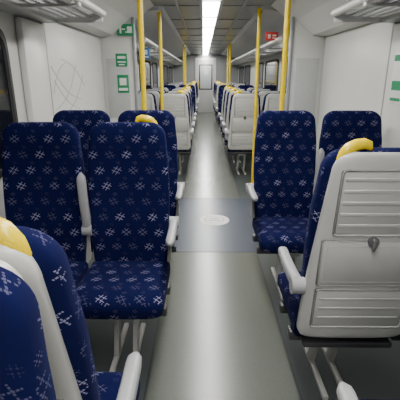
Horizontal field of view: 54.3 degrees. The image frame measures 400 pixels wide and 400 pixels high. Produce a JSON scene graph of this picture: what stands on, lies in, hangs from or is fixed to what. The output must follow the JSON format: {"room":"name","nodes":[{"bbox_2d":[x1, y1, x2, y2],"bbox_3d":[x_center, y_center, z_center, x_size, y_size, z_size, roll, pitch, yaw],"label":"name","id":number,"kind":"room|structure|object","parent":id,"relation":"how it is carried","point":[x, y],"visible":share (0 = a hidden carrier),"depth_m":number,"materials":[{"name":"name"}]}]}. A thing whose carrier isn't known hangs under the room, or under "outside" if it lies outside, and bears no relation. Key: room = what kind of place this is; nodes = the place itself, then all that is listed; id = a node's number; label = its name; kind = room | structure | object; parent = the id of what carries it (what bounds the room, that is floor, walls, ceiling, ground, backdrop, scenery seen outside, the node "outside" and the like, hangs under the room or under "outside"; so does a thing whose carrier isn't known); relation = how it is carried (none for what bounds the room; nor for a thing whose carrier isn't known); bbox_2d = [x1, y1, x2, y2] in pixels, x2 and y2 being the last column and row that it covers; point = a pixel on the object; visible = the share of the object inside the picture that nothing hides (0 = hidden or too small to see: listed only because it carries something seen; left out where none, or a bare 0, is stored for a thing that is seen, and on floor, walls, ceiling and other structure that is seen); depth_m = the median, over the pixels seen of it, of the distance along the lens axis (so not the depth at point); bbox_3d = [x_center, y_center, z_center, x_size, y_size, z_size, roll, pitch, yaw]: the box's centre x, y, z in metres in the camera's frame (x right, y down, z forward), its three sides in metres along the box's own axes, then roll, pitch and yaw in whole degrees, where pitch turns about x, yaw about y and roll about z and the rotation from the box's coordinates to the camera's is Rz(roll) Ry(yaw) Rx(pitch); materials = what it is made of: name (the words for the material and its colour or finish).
{"room":"train carriage","nodes":[
{"label":"train carriage","id":0,"kind":"room"},
{"bbox_2d":[0,0,172,218],"bbox_3d":[-1.165,-1.880,6.968,0.100,2.200,17.800,0,18,0],"label":"wall","id":1,"kind":"structure","parent":0,"point":[7,22],"depth_m":2.43,"materials":[{"name":"plastic"}]},
{"bbox_2d":[0,29,17,177],"bbox_3d":[-1.146,-0.375,1.627,0.022,0.840,1.610,0,18,0],"label":"window","id":2,"kind":"structure","parent":1,"relation":"in","point":[8,109],"depth_m":2.29,"materials":[{"name":"glass"}]},
{"bbox_2d":[14,17,53,121],"bbox_3d":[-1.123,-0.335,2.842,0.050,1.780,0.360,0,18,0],"label":"trim","id":3,"kind":"structure","parent":1,"relation":"attached to","point":[30,34],"depth_m":2.59,"materials":[{"name":"plastic"}]},
{"bbox_2d":[0,0,105,22],"bbox_3d":[-0.922,-0.600,0.587,0.484,0.084,4.570,0,18,0],"label":"luggage rack","id":4,"kind":"object","parent":1,"relation":"attached to","point":[94,14],"visible":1,"depth_m":2.43,"materials":[{"name":"metal"},{"name":"glass"}]},
{"bbox_2d":[51,59,84,109],"bbox_3d":[-1.121,-0.980,3.381,0.005,0.445,0.823,0,18,0],"label":"decal","id":5,"kind":"object","parent":1,"relation":"attached to","point":[61,59],"visible":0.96,"depth_m":3.31},
{"bbox_2d":[44,23,105,114],"bbox_3d":[-1.130,-0.719,3.843,0.020,1.780,1.660,0,18,0],"label":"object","id":6,"kind":"structure","parent":1,"relation":"attached to","point":[79,48],"depth_m":3.49,"materials":[{"name":"plastic"}]},
{"bbox_2d":[38,0,153,36],"bbox_3d":[-0.839,-1.782,3.652,0.600,0.360,1.950,0,18,0],"label":"trim","id":7,"kind":"structure","parent":1,"relation":"attached to","point":[118,12],"depth_m":3.79,"materials":[{"name":"plastic"}]},
{"bbox_2d":[139,60,151,90],"bbox_3d":[-1.095,-2.407,7.954,0.022,0.840,1.600,0,18,0],"label":"window","id":8,"kind":"structure","parent":1,"relation":"in","point":[147,63],"depth_m":8.15,"materials":[{"name":"glass"}]},
{"bbox_2d":[152,62,157,86],"bbox_3d":[-1.083,-2.896,9.477,0.022,0.840,1.000,0,18,0],"label":"window","id":9,"kind":"structure","parent":1,"relation":"in","point":[154,65],"depth_m":9.32,"materials":[{"name":"glass"}]},
{"bbox_2d":[136,37,182,64],"bbox_3d":[-0.848,-3.574,9.848,0.484,0.084,10.885,0,18,0],"label":"luggage rack","id":10,"kind":"object","parent":1,"relation":"attached to","point":[171,61],"visible":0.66,"depth_m":7.83,"materials":[{"name":"metal"}]},
{"bbox_2d":[144,47,149,58],"bbox_3d":[-0.699,-1.868,4.968,0.120,0.140,0.008,0,18,0],"label":"notice","id":11,"kind":"object","parent":10,"relation":"hanging from","point":[146,49],"visible":0.57,"depth_m":4.96,"materials":[{"name":"blue plastic"}]},
{"bbox_2d":[135,6,190,57],"bbox_3d":[-0.739,-3.830,9.804,0.700,0.220,11.000,0,18,0],"label":"trim","id":12,"kind":"structure","parent":1,"relation":"attached to","point":[172,42],"depth_m":6.64,"materials":[{"name":"grey plastic"}]},
{"bbox_2d":[163,65,168,84],"bbox_3d":[-1.061,-3.782,12.238,0.022,0.840,1.600,0,18,0],"label":"window","id":13,"kind":"structure","parent":1,"relation":"in","point":[165,67],"depth_m":12.04,"materials":[{"name":"glass"}]},
{"bbox_2d":[169,66,172,82],"bbox_3d":[-1.046,-4.363,14.047,0.022,0.840,1.600,0,18,0],"label":"window","id":14,"kind":"structure","parent":1,"relation":"in","point":[170,67],"depth_m":13.89,"materials":[{"name":"glass"}]},
{"bbox_2d":[137,0,146,109],"bbox_3d":[-0.469,-0.705,3.307,0.072,2.200,0.072,0,18,0],"label":"pole","id":15,"kind":"object","parent":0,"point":[139,2],"visible":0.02,"depth_m":3.14,"materials":[{"name":"yellow metal"}]},
{"bbox_2d":[173,54,238,82],"bbox_3d":[0.228,-4.582,15.384,2.550,2.200,0.100,0,18,0],"label":"wall","id":16,"kind":"structure","parent":0,"point":[221,60],"depth_m":15.17,"materials":[{"name":"white plastic"}]},
{"bbox_2d":[195,58,215,111],"bbox_3d":[0.222,-4.459,15.311,0.680,1.990,0.025,0,18,0],"label":"door","id":17,"kind":"structure","parent":16,"relation":"in","point":[205,104],"depth_m":15.39,"materials":[{"name":"white metal"}]},
{"bbox_2d":[150,0,275,53],"bbox_3d":[0.160,-2.962,6.610,2.750,0.080,17.800,0,18,0],"label":"ceiling","id":18,"kind":"structure","parent":0,"point":[188,12],"depth_m":5.53,"materials":[{"name":"metal"}]},
{"bbox_2d":[199,0,223,54],"bbox_3d":[0.142,-2.972,6.843,0.250,0.045,17.850,0,18,0],"label":"housing","id":19,"kind":"object","parent":18,"relation":"attached to","point":[200,1],"visible":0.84,"depth_m":5.24,"materials":[{"name":"white plastic"}]},
{"bbox_2d":[203,2,219,54],"bbox_3d":[0.142,-2.962,6.815,0.176,0.023,17.790,0,18,0],"label":"diffuser","id":20,"kind":"object","parent":19,"relation":"attached to","point":[209,8],"visible":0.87,"depth_m":5.47,"materials":[{"name":"white plastic"}]},
{"bbox_2d":[162,0,262,53],"bbox_3d":[0.160,-2.919,6.624,1.150,0.012,17.600,0,18,0],"label":"trim","id":21,"kind":"structure","parent":18,"relation":"attached to","point":[177,5],"depth_m":5.62,"materials":[{"name":"grey metal"}]},
{"bbox_2d":[86,115,399,399],"bbox_3d":[0.160,-0.791,7.307,2.750,0.080,17.800,0,18,0],"label":"floor","id":22,"kind":"structure","parent":0,"point":[372,373],"depth_m":2.09,"materials":[{"name":"plastic"}]},
{"bbox_2d":[0,260,55,399],"bbox_3d":[-0.423,0.732,0.467,0.528,1.200,0.615,0,18,0],"label":"seat","id":23,"kind":"object","parent":22,"relation":"on","point":[25,371],"visible":1,"depth_m":0.51,"materials":[{"name":"fabric"},{"name":"plastic"},{"name":"metal"}]},
{"bbox_2d":[0,217,141,399],"bbox_3d":[-0.428,0.525,1.052,0.528,1.238,0.615,0,18,0],"label":"seat","id":24,"kind":"object","parent":22,"relation":"on","point":[41,261],"visible":0.7,"depth_m":0.68,"materials":[{"name":"fabric"},{"name":"plastic"},{"name":"metal"}]},
{"bbox_2d":[96,372,139,399],"bbox_3d":[-0.433,0.711,1.203,0.444,0.127,0.440,0,18,0],"label":"seat cushion","id":25,"kind":"object","parent":24,"relation":"on","point":[108,382],"depth_m":1.30,"materials":[{"name":"blue fabric"}]},
{"bbox_2d":[100,17,138,121],"bbox_3d":[-0.931,-1.056,4.647,0.405,2.050,0.080,0,18,0],"label":"screen","id":26,"kind":"object","parent":22,"relation":"on","point":[116,103],"visible":0.43,"depth_m":4.49,"materials":[{"name":"plastic"}]},
{"bbox_2d":[115,53,126,66],"bbox_3d":[-0.894,-1.593,4.439,0.130,0.140,0.008,0,18,0],"label":"sticker","id":27,"kind":"object","parent":26,"relation":"attached to","point":[121,58],"visible":1,"depth_m":4.43,"materials":[{"name":"green plastic"}]},
{"bbox_2d":[117,56,125,64],"bbox_3d":[-0.894,-1.586,4.438,0.091,0.097,0.003,0,18,0],"label":"print","id":28,"kind":"object","parent":27,"relation":"attached to","point":[121,60],"depth_m":4.44},
{"bbox_2d":[117,75,128,92],"bbox_3d":[-0.889,-1.345,4.518,0.130,0.200,0.008,0,18,0],"label":"sticker","id":29,"kind":"object","parent":26,"relation":"attached to","point":[123,80],"visible":1,"depth_m":4.51,"materials":[{"name":"green plastic"}]},
{"bbox_2d":[119,78,127,90],"bbox_3d":[-0.889,-1.339,4.517,0.104,0.139,0.003,0,18,0],"label":"print","id":30,"kind":"object","parent":29,"relation":"attached to","point":[123,82],"depth_m":4.52},
{"bbox_2d":[117,24,133,35],"bbox_3d":[-0.829,-1.887,4.323,0.190,0.120,0.008,0,18,0],"label":"exit sign","id":31,"kind":"object","parent":26,"relation":"attached to","point":[125,29],"visible":0.84,"depth_m":4.32,"materials":[{"name":"green plastic"}]},
{"bbox_2d":[119,26,131,32],"bbox_3d":[-0.823,-1.889,4.319,0.137,0.078,0.003,0,18,0],"label":"print","id":32,"kind":"object","parent":31,"relation":"attached to","point":[123,29],"depth_m":4.32},
{"bbox_2d":[76,115,178,371],"bbox_3d":[-0.386,0.213,2.022,0.528,1.238,0.615,0,18,0],"label":"seat","id":33,"kind":"object","parent":22,"relation":"on","point":[130,226],"visible":0.96,"depth_m":2.10,"materials":[{"name":"fabric"},{"name":"plastic"},{"name":"metal"}]},
{"bbox_2d":[1,122,91,287],"bbox_3d":[-0.856,0.094,1.988,0.451,0.915,0.615,0,18,0],"label":"seat","id":34,"kind":"object","parent":33,"relation":"attached to","point":[42,162],"visible":0.7,"depth_m":2.11,"materials":[{"name":"fabric"},{"name":"plastic"},{"name":"metal"}]},
{"bbox_2d":[69,261,88,287],"bbox_3d":[-0.856,0.452,2.011,0.444,0.127,0.440,0,18,0],"label":"seat cushion","id":35,"kind":"object","parent":34,"relation":"on","point":[79,269],"depth_m":2.11,"materials":[{"name":"blue fabric"}]},
{"bbox_2d":[76,261,169,318],"bbox_3d":[-0.391,0.453,2.007,0.444,0.127,0.440,0,18,0],"label":"seat cushion","id":36,"kind":"object","parent":33,"relation":"on","point":[108,289],"depth_m":1.88,"materials":[{"name":"blue fabric"}]},
{"bbox_2d":[118,110,184,251],"bbox_3d":[-0.380,0.005,2.733,0.528,1.200,0.615,0,18,0],"label":"seat","id":37,"kind":"object","parent":22,"relation":"on","point":[165,119],"visible":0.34,"depth_m":2.79,"materials":[{"name":"patterned fabric"},{"name":"grey plastic"},{"name":"dark metal"}]},
{"bbox_2d":[53,110,110,251],"bbox_3d":[-0.850,-0.132,2.693,0.451,0.915,0.615,0,18,0],"label":"seat","id":38,"kind":"object","parent":37,"relation":"attached to","point":[83,120],"visible":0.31,"depth_m":2.76,"materials":[{"name":"fabric"},{"name":"plastic"},{"name":"metal"}]},
{"bbox_2d":[143,262,169,399],"bbox_3d":[-0.265,1.151,1.118,0.012,0.004,4.620,0,18,0],"label":"trim","id":39,"kind":"structure","parent":22,"relation":"on","point":[157,326],"depth_m":2.06,"materials":[{"name":"metal"}]},
{"bbox_2d":[157,11,163,109],"bbox_3d":[-0.490,-1.261,5.040,0.072,2.200,0.072,0,18,0],"label":"pole","id":40,"kind":"object","parent":22,"relation":"on","point":[160,12],"visible":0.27,"depth_m":4.87,"materials":[{"name":"yellow metal"}]},
{"bbox_2d":[159,90,193,174],"bbox_3d":[-0.355,-1.014,5.845,0.528,1.238,0.615,0,18,0],"label":"seat","id":41,"kind":"object","parent":22,"relation":"on","point":[177,104],"visible":0.58,"depth_m":5.51,"materials":[{"name":"patterned fabric"},{"name":"grey plastic"},{"name":"dark metal"}]},
{"bbox_2d":[138,93,156,109],"bbox_3d":[-0.825,-1.133,5.811,0.451,0.915,0.615,0,18,0],"label":"seat","id":42,"kind":"object","parent":41,"relation":"attached to","point":[150,98],"visible":0.16,"depth_m":5.43,"materials":[{"name":"grey plastic"}]},
{"bbox_2d":[166,88,194,162],"bbox_3d":[-0.348,-1.274,6.654,0.528,1.238,0.615,0,18,0],"label":"seat","id":43,"kind":"object","parent":22,"relation":"on","point":[192,124],"visible":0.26,"depth_m":6.35,"materials":[{"name":"patterned fabric"},{"name":"grey plastic"},{"name":"dark metal"}]},
{"bbox_2d":[138,91,159,109],"bbox_3d":[-0.818,-1.393,6.620,0.451,0.915,0.615,0,18,0],"label":"seat","id":44,"kind":"object","parent":43,"relation":"attached to","point":[156,93],"visible":0.13,"depth_m":6.22,"materials":[{"name":"grey plastic"}]},
{"bbox_2d":[170,87,195,137],"bbox_3d":[-0.342,-1.534,7.464,0.528,1.238,0.615,0,18,0],"label":"seat","id":45,"kind":"object","parent":22,"relation":"on","point":[187,88],"visible":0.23,"depth_m":7.09,"materials":[{"name":"patterned fabric"},{"name":"grey plastic"},{"name":"dark metal"}]},
{"bbox_2d":[146,89,165,92],"bbox_3d":[-0.812,-1.653,7.429,0.451,0.915,0.615,0,18,0],"label":"seat","id":46,"kind":"object","parent":45,"relation":"attached to","point":[164,91],"visible":0.13,"depth_m":7.01,"materials":[{"name":"grey plastic"}]},
{"bbox_2d":[183,43,184,84],"bbox_3d":[-0.419,-2.918,10.200,0.072,2.200,0.072,0,18,0],"label":"pole","id":47,"kind":"object","parent":22,"relation":"on","point":[184,43],"visible":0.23,"depth_m":10.04,"materials":[{"name":"yellow metal"}]},
{"bbox_2d":[184,47,185,84],"bbox_3d":[-0.411,-3.223,11.152,0.072,2.200,0.072,0,18,0],"label":"pole","id":48,"kind":"object","parent":22,"relation":"on","point":[184,47],"visible":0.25,"depth_m":10.93,"materials":[{"name":"yellow metal"}]},
{"bbox_2d":[174,85,196,131],"bbox_3d":[-0.335,-1.794,8.273,0.528,1.238,0.615,0,18,0],"label":"seat","id":49,"kind":"object","parent":22,"relation":"on","point":[189,87],"visible":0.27,"depth_m":7.91,"materials":[{"name":"patterned fabric"},{"name":"grey plastic"},{"name":"dark metal"}]},
{"bbox_2d":[151,87,169,91],"bbox_3d":[-0.805,-1.913,8.239,0.451,0.915,0.615,0,18,0],"label":"seat","id":50,"kind":"object","parent":49,"relation":"attached to","point":[166,89],"visible":0.09,"depth_m":7.84,"materials":[{"name":"grey plastic"}]},
{"bbox_2d":[179,83,197,123],"bbox_3d":[-0.325,-2.208,9.563,0.528,1.238,0.615,0,18,0],"label":"seat","id":51,"kind":"object","parent":22,"relation":"on","point":[190,84],"visible":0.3,"depth_m":9.62,"materials":[{"name":"grey plastic"}]},
{"bbox_2d":[163,85,175,89],"bbox_3d":[-0.795,-2.327,9.529,0.451,0.915,0.615,0,18,0],"label":"seat","id":52,"kind":"object","parent":51,"relation":"attached to","point":[170,87],"visible":0.16,"depth_m":9.60,"materials":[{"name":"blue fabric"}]},
{"bbox_2d":[186,82,198,114],"bbox_3d":[-0.307,-2.925,11.796,0.528,1.238,0.615,0,18,0],"label":"seat","id":53,"kind":"object","parent":22,"relation":"on","point":[193,83],"visible":0.23,"depth_m":11.44,"materials":[{"name":"grey plastic"}]},
{"bbox_2d":[167,83,179,86],"bbox_3d":[-0.777,-3.044,11.761,0.451,0.915,0.615,0,18,0],"label":"seat","id":54,"kind":"object","parent":53,"relation":"attached to","point":[174,84],"visible":0.13,"depth_m":11.36,"materials":[{"name":"grey plastic"}]},
{"bbox_2d":[183,112,239,197],"bbox_3d":[0.174,-1.771,10.222,0.720,0.003,11.450,0,18,0],"label":"floor strip","id":55,"kind":"object","parent":22,"relation":"on","point":[209,174],"visible":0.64,"depth_m":6.42,"materials":[{"name":"plastic"}]},
{"bbox_2d":[213,82,218,111],"bbox_3d":[0.684,-3.182,12.598,0.528,1.238,0.615,0,18,0],"label":"seat","id":56,"kind":"object","parent":22,"relation":"on","point":[217,82],"visible":0.19,"depth_m":12.31,"materials":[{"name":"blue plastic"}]},
{"bbox_2d":[175,198,258,251],"bbox_3d":[0.134,0.213,4.043,2.510,0.003,1.510,0,18,0],"label":"floor panel","id":57,"kind":"object","parent":22,"relation":"on","point":[235,235],"visible":0.29,"depth_m":3.85,"materials":[{"name":"plastic"}]},
{"bbox_2d":[199,215,228,224],"bbox_3d":[0.149,0.205,4.056,0.310,0.003,0.310,0,18,0],"label":"sign","id":58,"kind":"object","parent":57,"relation":"on","point":[208,219],"visible":1,"depth_m":4.04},
{"bbox_2d":[214,82,228,114],"bbox_3d":[0.678,-2.922,11.789,0.528,1.238,0.615,0,18,0],"label":"seat","id":59,"kind":"object","parent":22,"relation":"on","point":[219,83],"visible":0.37,"depth_m":11.47,"materials":[{"name":"grey plastic"}]},
{"bbox_2d":[233,83,245,86],"bbox_3d":[1.148,-3.039,11.747,0.451,0.915,0.615,0,18,0],"label":"seat","id":60,"kind":"object","parent":59,"relation":"attached to","point":[235,84],"visible":0.14,"depth_m":11.34,"materials":[{"name":"grey plastic"}]},
{"bbox_2d":[146,252,299,399],"bbox_3d":[0.100,1.153,1.115,0.720,0.003,4.620,0,18,0],"label":"floor strip","id":61,"kind":"object","parent":22,"relation":"on","point":[219,337],"visible":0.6,"depth_m":2.25,"materials":[{"name":"plastic"}]},
{"bbox_2d":[216,83,234,124],"bbox_3d":[0.660,-2.205,9.556,0.528,1.238,0.615,0,18,0],"label":"seat","id":62,"kind":"object","parent":22,"relation":"on","point":[223,85],"visible":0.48,"depth_m":9.62,"materials":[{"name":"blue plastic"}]},
{"bbox_2d":[238,85,253,89],"bbox_3d":[1.130,-2.322,9.515,0.451,0.915,0.615,0,18,0],"label":"seat","id":63,"kind":"object","parent":62,"relation":"attached to","point":[240,86],"visible":0.13,"depth_m":9.58,"materials":[{"name":"blue fabric"}]},
{"bbox_2d":[214,112,240,197],"bbox_3d":[0.539,-1.771,10.219,0.012,0.004,11.450,0,18,0],"label":"trim","id":64,"kind":"structure","parent":22,"relation":"on","point":[214,112],"depth_m":6.28,"materials":[{"name":"metal"}]},
{"bbox_2d":[227,46,228,84],"bbox_3d":[0.779,-3.221,11.143,0.072,2.200,0.072,0,18,0],"label":"pole","id":65,"kind":"object","parent":22,"relation":"on","point":[227,46],"visible":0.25,"depth_m":10.91,"materials":[{"name":"yellow metal"}]},
{"bbox_2d":[218,85,240,131],"bbox_3d":[0.649,-1.791,8.266,0.528,1.238,0.615,0,18,0],"label":"seat","id":66,"kind":"object","parent":22,"relation":"on","point":[226,87],"visible":0.23,"depth_m":7.94,"materials":[{"name":"patterned fabric"},{"name":"grey plastic"},{"name":"dark metal"}]},
{"bbox_2d":[246,87,263,90],"bbox_3d":[1.120,-1.908,8.225,0.451,0.915,0.615,0,18,0],"label":"seat","id":67,"kind":"object","parent":66,"relation":"attached to","point":[248,88],"visible":0.15,"depth_m":7.82,"materials":[{"name":"grey plastic"}]},
{"bbox_2d":[229,43,231,84],"bbox_3d":[0.771,-2.915,10.191,0.072,2.200,0.072,0,18,0],"label":"pole","id":68,"kind":"object","parent":22,"relation":"on","point":[230,44],"visible":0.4,"depth_m":9.99,"materials":[{"name":"yellow metal"}]},
{"bbox_2d":[220,87,245,137],"bbox_3d":[0.643,-1.532,7.457,0.528,1.238,0.615,0,18,0],"label":"seat","id":69,"kind":"object","parent":22,"relation":"on","point":[229,88],"visible":0.27,"depth_m":7.13,"materials":[{"name":"grey plastic"}]},
{"bbox_2d":[250,89,271,92],"bbox_3d":[1.113,-1.648,7.415,0.451,0.915,0.615,0,18,0],"label":"seat","id":70,"kind":"object","parent":69,"relation":"attached to","point":[252,90],"visible":0.16,"depth_m":7.00,"materials":[{"name":"grey plastic"}]},
{"bbox_2d":[222,88,251,162],"bbox_3d":[0.636,-1.272,6.647,0.528,1.238,0.615,0,18,0],"label":"seat","id":71,"kind":"object","parent":22,"relation":"on","point":[225,124],"visible":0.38,"depth_m":6.36,"materials":[{"name":"grey plastic"}]},
{"bbox_2d":[258,91,279,111],"bbox_3d":[1.107,-1.388,6.606,0.451,0.915,0.615,0,18,0],"label":"seat","id":72,"kind":"object","parent":71,"relation":"attached to","point":[261,94],"visible":0.16,"depth_m":6.20,"materials":[{"name":"grey plastic"}]},
{"bbox_2d":[224,90,261,174],"bbox_3d":[0.630,-1.012,5.838,0.528,1.238,0.615,0,18,0],"label":"seat","id":73,"kind":"object","parent":22,"relation":"on","point":[241,109],"visible":0.73,"depth_m":5.55,"materials":[{"name":"grey plastic"}]},
{"bbox_2d":[226,141,251,151],"bbox_3d":[0.636,-0.826,5.990,0.444,0.127,0.440,0,18,0],"label":"seat cushion","id":74,"kind":"object","parent":73,"relation":"on","point":[228,150],"depth_m":5.79,"materials":[{"name":"white plastic"}]},
{"bbox_2d":[262,93,285,111],"bbox_3d":[1.100,-1.129,5.797,0.451,0.915,0.615,0,18,0],"label":"seat","id":75,"kind":"object","parent":73,"relation":"attached to","point":[271,101],"visible":0.19,"depth_m":5.42,"materials":[{"name":"grey plastic"}]},
{"bbox_2d":[250,8,261,182],"bbox_3d":[0.720,-1.258,5.031,0.072,2.200,0.072,0,18,0],"label":"pole","id":76,"kind":"object","parent":22,"relation":"on","point":[259,10],"visible":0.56,"depth_m":4.95,"materials":[{"name":"yellow metal"}]},
{"bbox_2d":[256,252,302,399],"bbox_3d":[0.465,1.153,1.112,0.012,0.004,4.620,0,18,0],"label":"trim","id":77,"kind":"structure","parent":22,"relation":"on","point":[280,330],"depth_m":2.24,"materials":[{"name":"metal"}]},
{"bbox_2d":[246,110,323,300],"bbox_3d":[0.605,0.013,2.707,0.528,1.200,0.615,0,18,0],"label":"seat","id":78,"kind":"object","parent":22,"relation":"on","point":[282,188],"visible":0.86,"depth_m":2.78,"materials":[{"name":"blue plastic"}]},
{"bbox_2d":[252,217,308,252],"bbox_3d":[0.609,0.235,2.686,0.444,0.127,0.440,0,18,0],"label":"seat cushion","id":79,"kind":"object","parent":78,"relation":"on","point":[272,233],"depth_m":2.57,"materials":[{"name":"blue fabric"}]},
{"bbox_2d":[319,110,381,156],"bbox_3d":[1.075,-0.121,2.659,0.451,0.915,0.615,0,18,0],"label":"seat","id":80,"kind":"object","parent":78,"relation":"attached to","point":[339,127],"visible":0.35,"depth_m":2.75,"materials":[{"name":"blue fabric"}]},
{"bbox_2d":[285,17,325,136],"bbox_3d":[1.214,-1.051,4.631,0.405,2.050,0.080,0,18,0],"label":"screen","id":81,"kind":"object","parent":22,"relation":"on","point":[306,50],"visible":0.43,"depth_m":4.46,"materials":[{"name":"plastic"}]},
{"bbox_2d":[278,138,399,399],"bbox_3d":[0.627,0.300,1.753,0.528,1.238,0.615,0,18,0],"label":"seat","id":82,"kind":"object","parent":22,"relation":"on","point":[345,293],"visible":0.99,"depth_m":1.46,"materials":[{"name":"grey plastic"}]},
{"bbox_2d":[278,271,301,336],"bbox_3d":[0.633,0.486,1.905,0.444,0.127,0.440,0,18,0],"label":"seat cushion","id":83,"kind":"object","parent":82,"relation":"on","point":[290,303],"depth_m":1.83,"materials":[{"name":"blue fabric"}]},
{"bbox_2d":[390,335,399,340],"bbox_3d":[1.097,0.183,1.712,0.451,0.915,0.615,0,18,0],"label":"seat","id":84,"kind":"object","parent":82,"relation":"attached to","point":[395,338],"visible":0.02,"depth_m":1.77,"materials":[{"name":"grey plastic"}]},
{"bbox_2d":[334,382,387,399],"bbox_3d":[0.615,0.562,0.934,0.528,1.238,0.615,0,18,0],"label":"seat","id":85,"kind":"object","parent":22,"relation":"on","point":[344,391],"visible":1,"depth_m":1.00,"materials":[{"name":"grey plastic"}]},
{"bbox_2d":[334,399,387,399],"bbox_3d":[0.621,0.749,1.086,0.444,0.127,0.440,0,18,0],"label":"seat cushion","id":86,"kind":"object","parent":85,"relation":"on","point":[334,399],"depth_m":1.26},
{"bbox_2d":[279,0,290,109],"bbox_3d":[0.686,-0.702,3.298,0.072,2.200,0.072,0,18,0],"label":"pole","id":87,"kind":"object","parent":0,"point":[288,2],"visible":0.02,"depth_m":3.13,"materials":[{"name":"yellow metal"}]},
{"bbox_2d":[238,9,399,90],"bbox_3d":[1.485,-1.874,6.949,0.100,2.200,17.800,0,18,0],"label":"wall","id":88,"kind":"structure","parent":0,"point":[279,57],"depth_m":8.92,"materials":[{"name":"plastic"}]},
{"bbox_2d":[239,66,243,82],"bbox_3d":[1.482,-4.357,14.029,0.022,0.840,1.600,0,18,0],"label":"window","id":89,"kind":"structure","parent":88,"relation":"in","point":[241,69],"depth_m":13.95,"materials":[{"name":"glass"}]},
{"bbox_2d":[244,65,250,84],"bbox_3d":[1.467,-3.776,12.220,0.022,0.840,1.600,0,18,0],"label":"window","id":90,"kind":"structure","parent":88,"relation":"in","point":[247,68],"depth_m":12.07,"materials":[{"name":"glass"}]},
{"bbox_2d":[221,6,290,59],"bbox_3d":[1.111,-3.826,9.791,0.700,0.220,11.000,0,18,0],"label":"trim","id":91,"kind":"structure","parent":88,"relation":"attached to","point":[272,20],"depth_m":6.53,"materials":[{"name":"grey plastic"}]},
{"bbox_2d":[226,36,288,64],"bbox_3d":[1.218,-3.569,9.833,0.484,0.084,10.885,0,18,0],"label":"luggage rack","id":92,"kind":"object","parent":88,"relation":"attached to","point":[241,61],"visible":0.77,"depth_m":6.99,"materials":[{"name":"metal"}]},
{"bbox_2d":[265,32,277,40],"bbox_3d":[0.901,-2.055,4.895,0.160,0.100,0.008,0,18,0],"label":"sign","id":93,"kind":"object","parent":92,"relation":"attached to","point":[269,36],"visible":0.84,"depth_m":4.89,"materials":[{"name":"red plastic"}]},
{"bbox_2d":[258,62,263,86],"bbox_3d":[1.445,-2.890,9.459,0.022,0.840,1.000,0,18,0],"label":"window","id":94,"kind":"structure","parent":88,"relation":"in","point":[261,64],"depth_m":9.17,"materials":[{"name":"glass"}]},
{"bbox_2d":[264,59,278,90],"bbox_3d":[1.433,-2.401,7.935,0.022,0.840,1.600,0,18,0],"label":"window","id":95,"kind":"structure","parent":88,"relation":"in","point":[271,75],"depth_m":7.83,"materials":[{"name":"glass"}]},
{"bbox_2d":[280,57,287,92],"bbox_3d":[1.418,-1.820,6.126,0.022,0.840,1.600,0,18,0],"label":"window","id":96,"kind":"structure","parent":88,"relation":"in","point":[287,57],"depth_m":6.42,"materials":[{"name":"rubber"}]},
{"bbox_2d":[271,0,398,36],"bbox_3d":[1.111,-1.777,3.638,0.600,0.360,1.950,0,18,0],"label":"trim","id":97,"kind":"structure","parent":88,"relation":"attached to","point":[315,16],"depth_m":3.75,"materials":[{"name":"plastic"}]},
{"bbox_2d":[315,23,392,169],"bbox_3d":[1.400,-0.713,3.824,0.020,1.780,1.660,0,18,0],"label":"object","id":98,"kind":"structure","parent":88,"relation":"attached to","point":[355,60],"depth_m":3.48,"materials":[{"name":"plastic"}]},
{"bbox_2d":[331,0,399,22],"bbox_3d":[1.144,-0.595,0.572,0.484,0.084,4.570,0,18,0],"label":"luggage rack","id":99,"kind":"object","parent":88,"relation":"attached to","point":[390,13],"visible":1,"depth_m":2.57,"materials":[{"name":"metal"}]},
{"bbox_2d":[380,22,399,117],"bbox_3d":[1.386,-0.423,3.017,0.035,1.840,0.045,0,18,0],"label":"trim","id":100,"kind":"structure","parent":88,"relation":"attached to","point":[395,22],"depth_m":2.85,"materials":[{"name":"grey plastic"}]},
{"bbox_2d":[381,23,399,146],"bbox_3d":[1.377,-0.329,2.824,0.050,1.780,0.360,0,18,0],"label":"trim","id":101,"kind":"structure","parent":88,"relation":"attached to","point":[390,118],"depth_m":2.75,"materials":[{"name":"plastic"}]},
{"bbox_2d":[388,51,399,103],"bbox_3d":[1.347,-0.831,2.653,0.008,0.340,0.180,0,18,0],"label":"poster","id":102,"kind":"object","parent":88,"relation":"attached to","point":[394,96],"visible":1,"depth_m":2.68,"materials":[{"name":"white paper"}]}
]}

